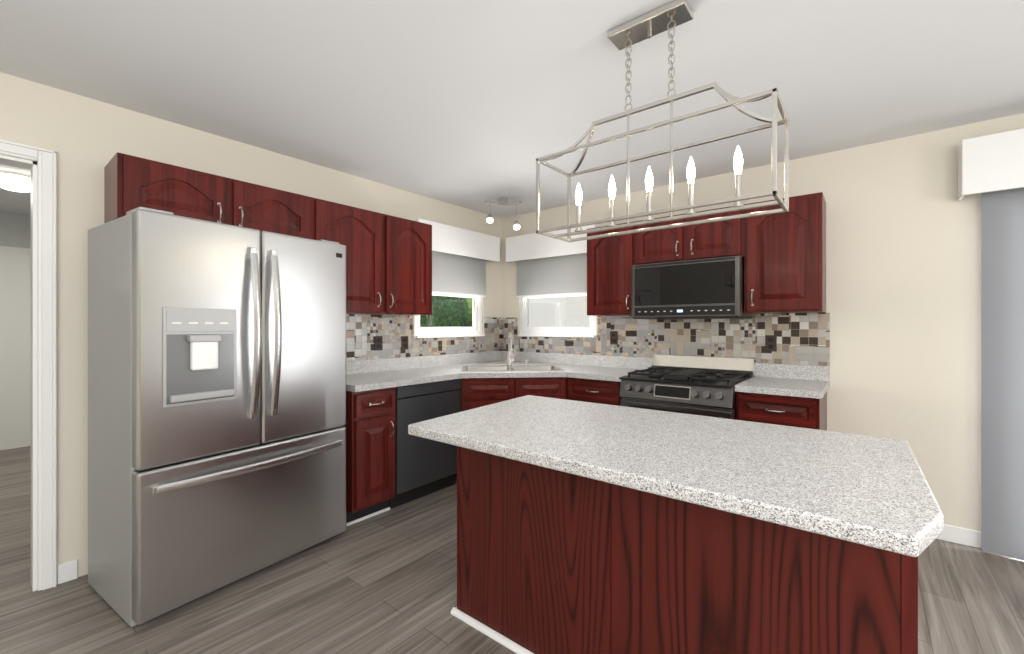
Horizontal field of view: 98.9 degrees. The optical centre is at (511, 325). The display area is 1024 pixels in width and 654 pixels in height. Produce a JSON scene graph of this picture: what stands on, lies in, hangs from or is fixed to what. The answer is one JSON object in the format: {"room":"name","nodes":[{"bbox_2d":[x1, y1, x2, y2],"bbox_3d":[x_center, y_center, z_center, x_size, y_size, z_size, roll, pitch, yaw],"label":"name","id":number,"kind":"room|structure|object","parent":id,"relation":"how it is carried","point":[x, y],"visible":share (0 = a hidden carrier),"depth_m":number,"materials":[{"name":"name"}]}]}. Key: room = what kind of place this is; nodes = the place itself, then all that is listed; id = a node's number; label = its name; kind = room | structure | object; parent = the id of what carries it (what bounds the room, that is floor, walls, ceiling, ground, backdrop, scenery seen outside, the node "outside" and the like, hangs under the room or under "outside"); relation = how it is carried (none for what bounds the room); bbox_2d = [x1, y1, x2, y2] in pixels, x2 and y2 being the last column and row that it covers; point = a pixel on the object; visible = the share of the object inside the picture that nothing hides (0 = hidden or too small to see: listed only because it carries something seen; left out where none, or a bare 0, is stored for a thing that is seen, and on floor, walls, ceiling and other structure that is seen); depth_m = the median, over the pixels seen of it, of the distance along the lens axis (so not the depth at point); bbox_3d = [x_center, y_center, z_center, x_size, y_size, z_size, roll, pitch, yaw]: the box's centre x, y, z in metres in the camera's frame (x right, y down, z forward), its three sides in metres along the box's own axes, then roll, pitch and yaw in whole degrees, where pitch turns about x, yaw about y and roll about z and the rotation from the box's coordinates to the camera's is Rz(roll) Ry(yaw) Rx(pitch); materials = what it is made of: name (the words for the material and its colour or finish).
{"room":"kitchen","nodes":[
{"label":"kitchen","id":0,"kind":"room"},
{"bbox_2d":[0,212,30,247],"bbox_3d":[-5.510,0.052,4.256,0.120,2.440,2.200,0,0,39],"label":"wall","id":1,"kind":"structure","parent":0,"point":[15,230],"depth_m":4.57,"materials":[{"name":"grey paint"}]},
{"bbox_2d":[0,246,30,449],"bbox_3d":[-5.204,0.227,4.510,0.035,2.090,0.920,0,0,39],"label":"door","id":2,"kind":"structure","parent":1,"relation":"attached to","point":[15,347],"depth_m":4.55,"materials":[{"name":"white wood"}]},
{"bbox_2d":[0,72,500,576],"bbox_3d":[-1.965,0.052,2.595,0.120,2.440,5.720,0,0,39],"label":"wall","id":3,"kind":"structure","parent":0,"point":[86,138],"depth_m":2.24,"materials":[{"name":"beige paint"}]},
{"bbox_2d":[0,139,56,591],"bbox_3d":[-2.588,0.211,1.801,0.151,2.122,0.986,0,0,39],"label":"door frame","id":4,"kind":"structure","parent":3,"relation":"attached to","point":[43,168],"depth_m":2.11,"materials":[{"name":"white wood"}]},
{"bbox_2d":[57,559,77,583],"bbox_3d":[-2.913,1.224,1.317,0.014,0.095,2.300,0,0,39],"label":"baseboard","id":5,"kind":"structure","parent":3,"relation":"attached to","point":[67,571],"depth_m":2.18,"materials":[{"name":"white wood"}]},
{"bbox_2d":[104,152,315,239],"bbox_3d":[-1.702,-0.673,2.551,0.340,0.310,0.943,0,0,39],"label":"upper cabinet","id":6,"kind":"object","parent":3,"relation":"attached to","point":[131,182],"depth_m":2.34,"materials":[{"name":"brown wood"}]},
{"bbox_2d":[316,198,387,314],"bbox_3d":[-1.238,-0.458,3.125,0.340,0.740,0.533,0,0,39],"label":"upper cabinet","id":7,"kind":"object","parent":3,"relation":"attached to","point":[364,233],"depth_m":3.08,"materials":[{"name":"brown wood"}]},
{"bbox_2d":[388,215,431,315],"bbox_3d":[-0.922,-0.458,3.516,0.340,0.740,0.472,0,0,39],"label":"upper cabinet","id":8,"kind":"object","parent":3,"relation":"attached to","point":[388,264],"depth_m":3.40,"materials":[{"name":"brown wood"}]},
{"bbox_2d":[415,294,484,337],"bbox_3d":[-0.609,-0.308,4.238,0.140,0.836,0.876,0,0,39],"label":"window","id":9,"kind":"structure","parent":3,"relation":"in","point":[443,331],"depth_m":4.28,"materials":[{"name":"white plastic"}]},
{"bbox_2d":[412,218,499,262],"bbox_3d":[-0.511,-0.790,4.191,0.129,0.255,1.070,0,0,39],"label":"valance","id":10,"kind":"object","parent":3,"relation":"attached to","point":[456,240],"visible":0.77,"depth_m":4.15,"materials":[{"name":"white"}]},
{"bbox_2d":[432,251,485,297],"bbox_3d":[-0.537,-0.585,4.179,0.045,0.587,0.900,0,0,39],"label":"roller blind","id":11,"kind":"object","parent":3,"relation":"attached to","point":[457,275],"visible":0.4,"depth_m":4.23,"materials":[{"name":"fabric"}]},
{"bbox_2d":[0,446,1023,653],"bbox_3d":[-0.831,1.302,1.754,10.540,0.060,5.840,0,0,39],"label":"floor","id":12,"kind":"structure","parent":0,"point":[385,582],"depth_m":2.01,"materials":[{"name":"wood"}]},
{"bbox_2d":[88,207,345,626],"bbox_3d":[-1.500,0.389,2.356,0.731,1.766,0.990,0,0,33],"label":"refrigerator","id":13,"kind":"object","parent":12,"relation":"on","point":[216,405],"visible":1,"depth_m":2.03,"materials":[{"name":"grey metal"}]},
{"bbox_2d":[343,387,395,525],"bbox_3d":[-1.107,0.843,3.036,0.652,0.858,0.325,0,0,39],"label":"base cabinet","id":14,"kind":"object","parent":12,"relation":"on","point":[370,425],"visible":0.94,"depth_m":2.83,"materials":[{"name":"brown wood"}]},
{"bbox_2d":[389,379,460,508],"bbox_3d":[-0.817,0.845,3.411,0.577,0.855,0.610,0,0,39],"label":"dishwasher","id":15,"kind":"object","parent":12,"relation":"on","point":[424,466],"visible":0.58,"depth_m":3.18,"materials":[{"name":"black plastic"}]},
{"bbox_2d":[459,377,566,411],"bbox_3d":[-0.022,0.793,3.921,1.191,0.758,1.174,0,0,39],"label":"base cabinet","id":16,"kind":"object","parent":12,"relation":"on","point":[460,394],"depth_m":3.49,"materials":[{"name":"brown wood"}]},
{"bbox_2d":[346,351,525,391],"bbox_3d":[-0.535,0.342,3.740,0.660,0.140,2.140,0,0,39],"label":"countertop","id":17,"kind":"structure","parent":16,"relation":"on","point":[361,375],"depth_m":3.49,"materials":[{"name":"stone"}]},
{"bbox_2d":[506,332,516,365],"bbox_3d":[-0.011,0.209,3.928,0.169,0.312,0.192,0,0,39],"label":"faucet","id":18,"kind":"object","parent":17,"relation":"on","point":[509,357],"visible":1,"depth_m":3.98,"materials":[{"name":"silver metal"}]},
{"bbox_2d":[462,365,564,371],"bbox_3d":[-0.005,0.451,3.795,0.840,0.171,0.480,0,0,-5],"label":"sink","id":19,"kind":"object","parent":17,"relation":"in","point":[500,368],"visible":0.15,"depth_m":3.94,"materials":[{"name":"metal"}]},
{"bbox_2d":[466,352,652,381],"bbox_3d":[0.418,0.342,3.570,1.034,0.140,1.204,0,0,39],"label":"countertop","id":20,"kind":"structure","parent":16,"relation":"on","point":[596,367],"depth_m":3.89,"materials":[{"name":"stone"}]},
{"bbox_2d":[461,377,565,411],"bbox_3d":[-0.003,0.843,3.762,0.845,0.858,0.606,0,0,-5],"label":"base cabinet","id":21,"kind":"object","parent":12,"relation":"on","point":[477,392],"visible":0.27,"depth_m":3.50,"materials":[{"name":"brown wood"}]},
{"bbox_2d":[567,377,621,405],"bbox_3d":[0.804,0.843,3.609,0.477,0.858,0.652,0,0,39],"label":"base cabinet","id":22,"kind":"object","parent":12,"relation":"on","point":[595,391],"visible":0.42,"depth_m":3.38,"materials":[{"name":"brown wood"}]},
{"bbox_2d":[450,447,917,653],"bbox_3d":[0.507,0.850,1.695,1.524,0.844,0.606,0,0,39],"label":"kitchen island","id":23,"kind":"object","parent":12,"relation":"on","point":[589,528],"depth_m":1.40,"materials":[{"name":"brown wood"}]},
{"bbox_2d":[408,395,943,562],"bbox_3d":[0.442,0.407,1.622,1.600,0.039,0.922,0,0,39],"label":"island countertop","id":24,"kind":"structure","parent":23,"relation":"on","point":[869,493],"depth_m":1.27,"materials":[{"name":"white stone"}]},
{"bbox_2d":[619,365,752,419],"bbox_3d":[1.255,0.802,3.178,0.756,0.940,0.690,0,0,39],"label":"range","id":25,"kind":"object","parent":12,"relation":"on","point":[701,391],"visible":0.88,"depth_m":2.99,"materials":[{"name":"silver metal"}]},
{"bbox_2d":[736,392,826,430],"bbox_3d":[1.752,0.843,2.841,0.432,0.858,0.652,0,0,39],"label":"base cabinet","id":26,"kind":"object","parent":12,"relation":"on","point":[803,412],"visible":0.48,"depth_m":2.61,"materials":[{"name":"brown wood"}]},
{"bbox_2d":[735,363,829,398],"bbox_3d":[1.765,0.342,2.846,0.449,0.140,0.634,0,0,39],"label":"countertop","id":27,"kind":"structure","parent":26,"relation":"on","point":[806,381],"depth_m":2.92,"materials":[{"name":"stone"}]},
{"bbox_2d":[0,0,1023,218],"bbox_3d":[-0.831,-1.208,1.754,10.540,0.080,5.840,0,0,39],"label":"ceiling","id":28,"kind":"structure","parent":0,"point":[474,105],"depth_m":2.06,"materials":[{"name":"white paint"}]},
{"bbox_2d":[0,170,30,191],"bbox_3d":[-3.864,-1.110,3.412,0.260,0.114,0.260,0,0,39],"label":"ceiling lamp","id":29,"kind":"object","parent":28,"relation":"attached to","point":[15,181],"visible":0.73,"depth_m":3.35,"materials":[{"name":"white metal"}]},
{"bbox_2d":[484,197,521,229],"bbox_3d":[-0.082,-1.023,4.023,0.345,0.290,0.102,0,0,-1],"label":"track light","id":30,"kind":"object","parent":28,"relation":"attached to","point":[504,201],"visible":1,"depth_m":4.01,"materials":[{"name":"silver metal"}]},
{"bbox_2d":[536,0,788,241],"bbox_3d":[0.527,-0.779,1.684,0.883,0.776,0.263,0,0,39],"label":"chandelier","id":31,"kind":"object","parent":28,"relation":"hanging from","point":[671,15],"visible":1,"depth_m":1.63,"materials":[{"name":"silver metal"}]},
{"bbox_2d":[501,113,1023,530],"bbox_3d":[2.445,0.052,2.781,6.740,2.440,0.120,0,0,39],"label":"wall","id":32,"kind":"structure","parent":0,"point":[903,266],"depth_m":2.74,"materials":[{"name":"beige paint"}]},
{"bbox_2d":[517,253,586,297],"bbox_3d":[0.393,-0.585,4.298,0.920,0.587,0.045,0,0,39],"label":"roller blind","id":33,"kind":"object","parent":32,"relation":"attached to","point":[564,275],"visible":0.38,"depth_m":4.31,"materials":[{"name":"fabric"}]},
{"bbox_2d":[506,224,601,262],"bbox_3d":[0.377,-0.790,4.295,1.040,0.255,0.129,0,0,39],"label":"valance","id":34,"kind":"object","parent":32,"relation":"attached to","point":[528,246],"visible":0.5,"depth_m":4.28,"materials":[{"name":"white"}]},
{"bbox_2d":[518,294,595,337],"bbox_3d":[0.451,-0.308,4.370,0.896,0.836,0.140,0,0,39],"label":"window","id":35,"kind":"structure","parent":32,"relation":"in","point":[558,331],"depth_m":4.39,"materials":[{"name":"white plastic"}]},
{"bbox_2d":[346,313,829,365],"bbox_3d":[0.337,0.092,3.034,2.905,0.360,2.140,0,0,39],"label":"mosaic","id":36,"kind":"object","parent":32,"relation":"attached to","point":[803,338],"visible":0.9,"depth_m":3.56,"materials":[{"name":"tile"}]},
{"bbox_2d":[375,336,382,349],"bbox_3d":[-1.084,0.142,3.567,0.008,0.116,0.072,0,0,39],"label":"electrical outlet","id":37,"kind":"object","parent":36,"relation":"attached to","point":[378,342],"visible":1,"depth_m":3.57,"materials":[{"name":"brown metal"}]},
{"bbox_2d":[401,336,407,349],"bbox_3d":[-0.920,0.147,3.769,0.008,0.116,0.072,0,0,39],"label":"electrical outlet","id":38,"kind":"object","parent":36,"relation":"attached to","point":[404,342],"visible":1,"depth_m":3.76,"materials":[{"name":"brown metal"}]},
{"bbox_2d":[610,331,617,343],"bbox_3d":[0.912,0.107,3.929,0.072,0.116,0.008,0,0,39],"label":"electrical outlet","id":39,"kind":"object","parent":36,"relation":"attached to","point":[613,337],"visible":1,"depth_m":3.92,"materials":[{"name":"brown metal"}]},
{"bbox_2d":[765,335,776,351],"bbox_3d":[1.865,0.127,3.158,0.072,0.116,0.008,0,0,39],"label":"electrical outlet","id":40,"kind":"object","parent":36,"relation":"attached to","point":[770,342],"visible":1,"depth_m":3.15,"materials":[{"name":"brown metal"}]},
{"bbox_2d":[587,192,825,315],"bbox_3d":[1.364,-0.458,3.337,1.649,0.740,0.374,0,0,39],"label":"upper cabinet","id":41,"kind":"object","parent":32,"relation":"attached to","point":[783,254],"visible":0.75,"depth_m":2.95,"materials":[{"name":"brown wood"}]},
{"bbox_2d":[631,256,752,318],"bbox_3d":[1.350,-0.261,3.318,0.766,0.416,0.420,0,0,39],"label":"over-the-range microwave","id":42,"kind":"object","parent":41,"relation":"attached to","point":[709,288],"visible":0.92,"depth_m":3.12,"materials":[{"name":"black metal"}]},
{"bbox_2d":[936,524,980,547],"bbox_3d":[2.430,1.224,2.707,0.710,0.095,0.014,0,0,39],"label":"baseboard","id":43,"kind":"structure","parent":32,"relation":"attached to","point":[963,536],"depth_m":2.55,"materials":[{"name":"white wood"}]},
{"bbox_2d":[957,128,1023,200],"bbox_3d":[3.379,-0.883,1.844,2.108,0.310,0.159,0,0,39],"label":"valance","id":44,"kind":"object","parent":32,"relation":"attached to","point":[990,163],"visible":1,"depth_m":2.38,"materials":[{"name":"white wood"}]},
{"bbox_2d":[981,187,1023,559],"bbox_3d":[3.394,0.132,1.832,2.010,2.269,0.100,0,0,39],"label":"curtain","id":45,"kind":"object","parent":32,"relation":"attached to","point":[1002,372],"visible":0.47,"depth_m":2.42,"materials":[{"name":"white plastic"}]},
{"label":"outside","id":46,"kind":"structure","parent":0,"visible":0},
{"bbox_3d":[-0.118,1.982,4.780,80.000,0.020,80.000,0,0,39],"label":"ground","id":47,"kind":"structure","parent":46,"visible":0},
{"bbox_2d":[420,295,471,326],"bbox_3d":[-4.808,-1.642,20.161,13.117,7.894,35.640,0,0,29],"label":"trees","id":48,"kind":"object","parent":47,"relation":"on","point":[455,308],"depth_m":20.64,"materials":[{"name":"green plant"}]},
{"bbox_2d":[529,296,589,326],"bbox_3d":[6.888,-2.178,14.226,11.800,8.300,9.100,0,0,39],"label":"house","id":49,"kind":"structure","parent":47,"relation":"on","point":[551,313],"depth_m":13.18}
]}

